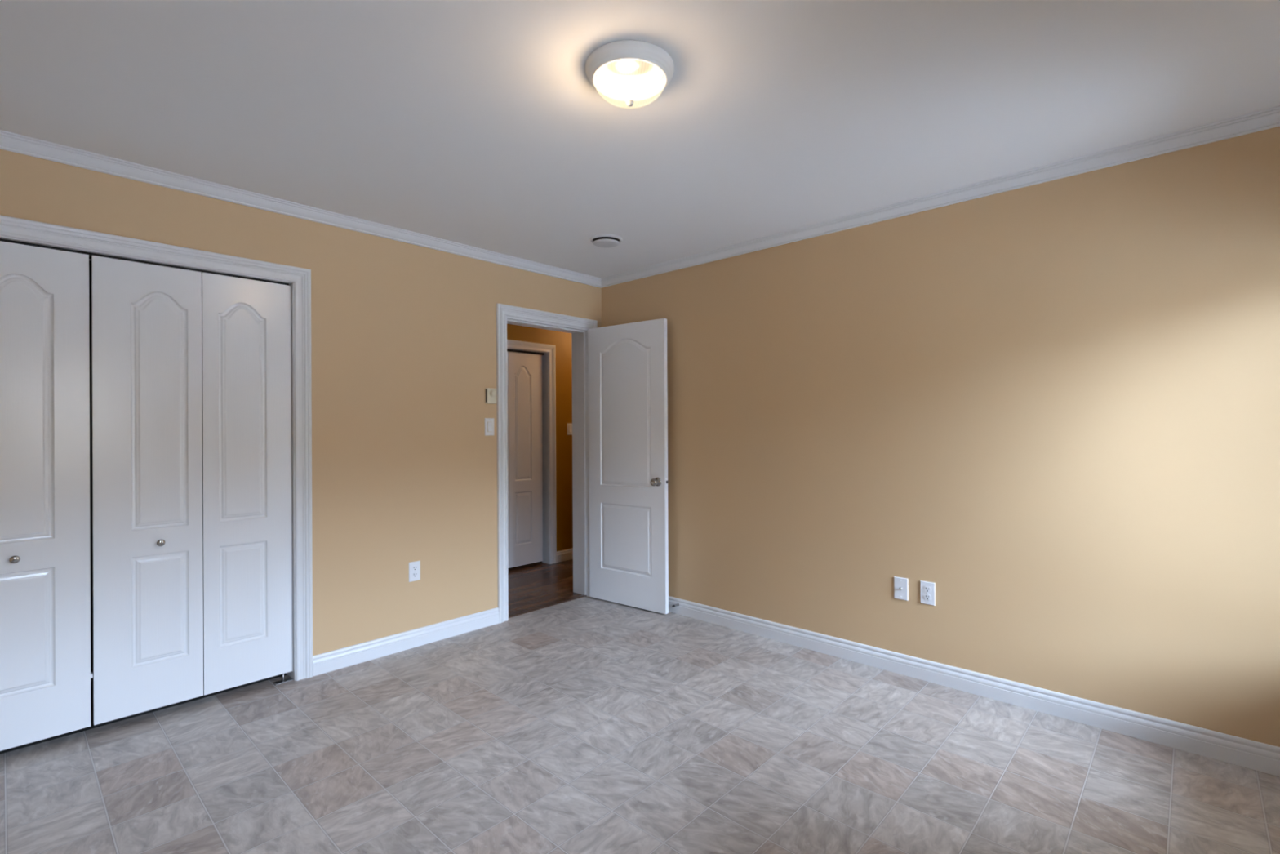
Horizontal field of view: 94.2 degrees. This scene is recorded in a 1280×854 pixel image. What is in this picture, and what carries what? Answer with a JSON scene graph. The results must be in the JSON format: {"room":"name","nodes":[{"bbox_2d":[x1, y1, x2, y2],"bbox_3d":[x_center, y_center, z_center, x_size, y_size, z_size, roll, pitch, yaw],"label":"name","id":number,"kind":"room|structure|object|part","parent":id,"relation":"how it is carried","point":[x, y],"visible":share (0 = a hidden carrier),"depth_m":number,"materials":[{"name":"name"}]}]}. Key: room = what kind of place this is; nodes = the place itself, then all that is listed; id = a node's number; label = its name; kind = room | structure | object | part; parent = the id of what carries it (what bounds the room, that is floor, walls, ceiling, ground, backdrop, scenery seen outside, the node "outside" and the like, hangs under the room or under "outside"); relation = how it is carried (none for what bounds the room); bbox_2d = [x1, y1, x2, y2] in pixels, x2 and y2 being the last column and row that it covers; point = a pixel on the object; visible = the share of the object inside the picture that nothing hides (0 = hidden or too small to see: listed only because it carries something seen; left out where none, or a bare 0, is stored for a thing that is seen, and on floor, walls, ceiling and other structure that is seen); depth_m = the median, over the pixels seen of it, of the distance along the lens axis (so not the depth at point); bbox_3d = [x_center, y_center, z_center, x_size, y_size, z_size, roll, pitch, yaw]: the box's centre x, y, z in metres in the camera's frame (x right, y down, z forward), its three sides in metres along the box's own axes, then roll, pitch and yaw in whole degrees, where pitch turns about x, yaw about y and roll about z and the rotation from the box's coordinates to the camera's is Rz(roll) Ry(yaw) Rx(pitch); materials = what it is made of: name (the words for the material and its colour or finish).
{"room":"empty bedroom","nodes":[
{"label":"empty bedroom","id":0,"kind":"room"},
{"bbox_2d":[88,260,93,680],"bbox_3d":[-2.661,0.062,2.834,0.610,2.490,1.724,0,0,43],"label":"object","id":1,"kind":"structure","parent":0,"point":[90,261],"depth_m":3.07,"materials":[{"name":"grey paint"}]},
{"bbox_2d":[0,149,601,655],"bbox_3d":[-1.746,0.082,3.229,0.190,2.440,4.050,0,0,43],"label":"wall","id":2,"kind":"structure","parent":0,"point":[403,335],"depth_m":3.38,"materials":[{"name":"brown paint"}]},
{"bbox_2d":[0,240,93,751],"bbox_3d":[-2.571,0.268,2.234,0.061,1.985,0.756,0,0,43],"label":"door","id":3,"kind":"structure","parent":2,"relation":"in","point":[46,675],"depth_m":2.40,"materials":[{"name":"white paint"}]},
{"bbox_3d":[-2.455,0.519,2.334,0.029,0.031,0.031,0,0,43],"label":"knob","id":4,"kind":"part","parent":3,"relation":"part of","materials":[{"name":"silver metal"}]},
{"bbox_2d":[0,214,312,680],"bbox_3d":[-2.360,0.243,2.555,0.208,2.124,1.689,0,0,43],"label":"door frame","id":5,"kind":"structure","parent":2,"relation":"attached to","point":[12,229],"depth_m":3.06,"materials":[{"name":"white paint"}]},
{"bbox_2d":[91,255,292,724],"bbox_3d":[-2.054,0.266,2.789,0.061,1.985,0.756,0,0,43],"label":"door","id":6,"kind":"structure","parent":2,"relation":"in","point":[191,371],"depth_m":2.75,"materials":[{"name":"white paint"}]},
{"bbox_3d":[-2.147,0.518,2.664,0.029,0.031,0.031,0,0,43],"label":"knob","id":7,"kind":"part","parent":6,"relation":"part of","materials":[{"name":"silver metal"}]},
{"bbox_2d":[0,129,601,288],"bbox_3d":[-1.630,-1.110,3.186,0.050,0.057,3.950,0,0,43],"label":"crown molding","id":8,"kind":"structure","parent":2,"relation":"attached to","point":[15,143],"depth_m":2.90,"materials":[{"name":"white paint"}]},
{"bbox_2d":[312,607,498,676],"bbox_3d":[-1.325,1.249,3.524,0.014,0.104,1.136,0,0,43],"label":"baseboard","id":9,"kind":"structure","parent":2,"relation":"attached to","point":[322,663],"depth_m":3.44,"materials":[{"name":"white paint"}]},
{"bbox_2d":[408,560,420,582],"bbox_3d":[-1.334,0.855,3.522,0.008,0.114,0.070,0,0,43],"label":"power outlet","id":10,"kind":"object","parent":2,"relation":"attached to","point":[414,566],"visible":1,"depth_m":3.52,"materials":[{"name":"white plastic"}]},
{"bbox_2d":[412,565,417,570],"bbox_3d":[-1.333,0.835,3.520,0.003,0.028,0.034,0,0,43],"label":"receptacle","id":11,"kind":"object","parent":10,"relation":"attached to","point":[414,567],"depth_m":3.52,"materials":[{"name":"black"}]},
{"bbox_2d":[412,572,417,577],"bbox_3d":[-1.332,0.874,3.520,0.003,0.028,0.034,0,0,43],"label":"receptacle","id":12,"kind":"object","parent":10,"relation":"attached to","point":[414,574],"depth_m":3.52,"materials":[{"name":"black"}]},
{"bbox_2d":[484,417,493,435],"bbox_3d":[-0.985,-0.001,3.900,0.011,0.114,0.070,0,0,43],"label":"light switch","id":13,"kind":"object","parent":2,"relation":"attached to","point":[489,422],"visible":1,"depth_m":3.90,"materials":[{"name":"white plastic"}]},
{"bbox_2d":[484,387,496,404],"bbox_3d":[-0.972,-0.203,3.894,0.041,0.100,0.073,0,0,43],"label":"thermostat","id":14,"kind":"object","parent":2,"relation":"attached to","point":[490,393],"visible":1,"depth_m":3.88,"materials":[{"name":"beige plastic"}]},
{"bbox_2d":[496,302,597,622],"bbox_3d":[-0.711,0.239,4.340,0.227,2.119,0.901,0,0,43],"label":"door frame","id":15,"kind":"structure","parent":2,"relation":"attached to","point":[579,327],"depth_m":4.49,"materials":[{"name":"white paint"}]},
{"bbox_2d":[588,318,668,613],"bbox_3d":[-0.102,0.270,4.303,0.730,2.026,0.166,0,0,38],"label":"door","id":16,"kind":"structure","parent":2,"relation":"in","point":[628,367],"depth_m":4.26,"materials":[{"name":"white paint"}]},
{"bbox_3d":[0.104,0.379,4.083,0.062,0.062,0.064,0,0,38],"label":"knob","id":17,"kind":"part","parent":16,"relation":"part of","materials":[{"name":"silver metal"}]},
{"bbox_2d":[506,324,573,551],"bbox_3d":[-1.057,0.082,5.526,0.110,2.442,3.750,0,0,43],"label":"wall","id":18,"kind":"structure","parent":0,"point":[562,340],"depth_m":5.77,"materials":[{"name":"orange paint"}]},
{"bbox_2d":[506,351,542,568],"bbox_3d":[-1.198,0.296,5.382,0.032,1.956,0.757,0,0,43],"label":"door","id":19,"kind":"structure","parent":18,"relation":"in","point":[524,371],"depth_m":5.50,"materials":[{"name":"white paint"}]},
{"bbox_2d":[506,339,556,564],"bbox_3d":[-1.177,0.262,5.382,0.128,2.084,0.969,0,0,43],"label":"door frame","id":20,"kind":"structure","parent":18,"relation":"attached to","point":[548,352],"depth_m":5.67,"materials":[{"name":"white paint"}]},
{"bbox_2d":[556,548,573,562],"bbox_3d":[-0.266,1.246,6.277,0.014,0.104,1.578,0,0,43],"label":"baseboard","id":21,"kind":"structure","parent":18,"relation":"attached to","point":[566,554],"depth_m":5.77,"materials":[{"name":"white paint"}]},
{"bbox_2d":[567,422,572,435],"bbox_3d":[-0.685,0.021,5.837,0.011,0.114,0.070,0,0,43],"label":"light switch","id":22,"kind":"object","parent":18,"relation":"attached to","point":[569,424],"visible":0.96,"depth_m":5.83,"materials":[{"name":"white plastic"}]},
{"bbox_2d":[0,0,1279,278],"bbox_3d":[-0.222,-1.207,1.888,4.260,0.120,4.170,0,0,43],"label":"ceiling","id":23,"kind":"structure","parent":0,"point":[482,124],"depth_m":2.08,"materials":[{"name":"white paint"}]},
{"bbox_2d":[589,234,622,248],"bbox_3d":[-0.206,-1.128,3.630,0.200,0.034,0.200,0,0,43],"label":"ceiling vent","id":24,"kind":"object","parent":23,"relation":"in","point":[606,241],"visible":1,"depth_m":3.60,"materials":[{"name":"white plastic"}]},
{"bbox_2d":[585,40,674,106],"bbox_3d":[-0.032,-1.088,1.906,0.285,0.120,0.285,0,0,43],"label":"ceiling light","id":25,"kind":"object","parent":23,"relation":"attached to","point":[629,71],"visible":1,"depth_m":1.88,"materials":[{"name":"white metal"},{"name":"frosted glass"}]},
{"bbox_2d":[0,559,1279,853],"bbox_3d":[-0.158,1.344,3.122,5.870,0.100,6.050,0,0,43],"label":"floor","id":26,"kind":"structure","parent":0,"point":[584,725],"depth_m":2.27,"materials":[{"name":"tile"}]},
{"bbox_2d":[273,673,293,684],"bbox_3d":[-1.825,1.280,3.044,0.036,0.046,0.082,0,0,43],"label":"pivot bracket","id":27,"kind":"object","parent":26,"relation":"on","point":[283,680],"visible":1,"depth_m":3.04,"materials":[{"name":"silver metal"}]},
{"bbox_3d":[-1.825,1.301,3.044,0.036,0.004,0.082,0,0,43],"label":"bracket plate","id":28,"kind":"part","parent":27,"relation":"part of","materials":[{"name":"silver metal"}]},
{"bbox_2d":[508,594,586,617],"bbox_3d":[-0.669,1.297,4.305,0.034,0.010,0.735,0,0,43],"label":"threshold","id":29,"kind":"object","parent":26,"relation":"on","point":[583,595],"visible":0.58,"depth_m":4.29,"materials":[{"name":"brown wood"}]},
{"bbox_2d":[601,126,1279,746],"bbox_3d":[1.165,0.117,3.369,4.260,2.540,0.120,0,0,43],"label":"wall","id":30,"kind":"structure","parent":0,"point":[1053,406],"depth_m":2.75,"materials":[{"name":"brown paint"}]},
{"bbox_2d":[893,576,908,600],"bbox_3d":[1.359,0.843,3.099,0.070,0.114,0.015,0,0,43],"label":"cable plate","id":31,"kind":"object","parent":30,"relation":"attached to","point":[900,584],"visible":1,"depth_m":3.10,"materials":[{"name":"white plastic"}]},
{"bbox_2d":[920,580,935,605],"bbox_3d":[1.457,0.842,3.013,0.070,0.114,0.008,0,0,43],"label":"power outlet","id":32,"kind":"object","parent":30,"relation":"attached to","point":[927,588],"visible":1,"depth_m":3.01,"materials":[{"name":"white plastic"}]},
{"bbox_2d":[924,586,931,592],"bbox_3d":[1.455,0.822,3.011,0.034,0.028,0.003,0,0,43],"label":"receptacle","id":33,"kind":"object","parent":32,"relation":"attached to","point":[926,588],"depth_m":3.01,"materials":[{"name":"white plastic"}]},
{"bbox_2d":[924,594,931,599],"bbox_3d":[1.456,0.861,3.011,0.034,0.028,0.003,0,0,43],"label":"receptacle","id":34,"kind":"object","parent":32,"relation":"attached to","point":[926,597],"depth_m":3.01,"materials":[{"name":"white plastic"}]},
{"bbox_2d":[600,106,1279,287],"bbox_3d":[1.133,-1.124,3.278,3.970,0.057,0.050,0,0,43],"label":"crown molding","id":35,"kind":"structure","parent":30,"relation":"attached to","point":[1268,118],"depth_m":2.77,"materials":[{"name":"white paint"}]},
{"bbox_2d":[668,595,1279,776],"bbox_3d":[1.158,1.236,3.289,3.970,0.104,0.014,0,0,43],"label":"baseboard","id":36,"kind":"structure","parent":30,"relation":"attached to","point":[1242,752],"depth_m":2.73,"materials":[{"name":"white paint"}]}
]}

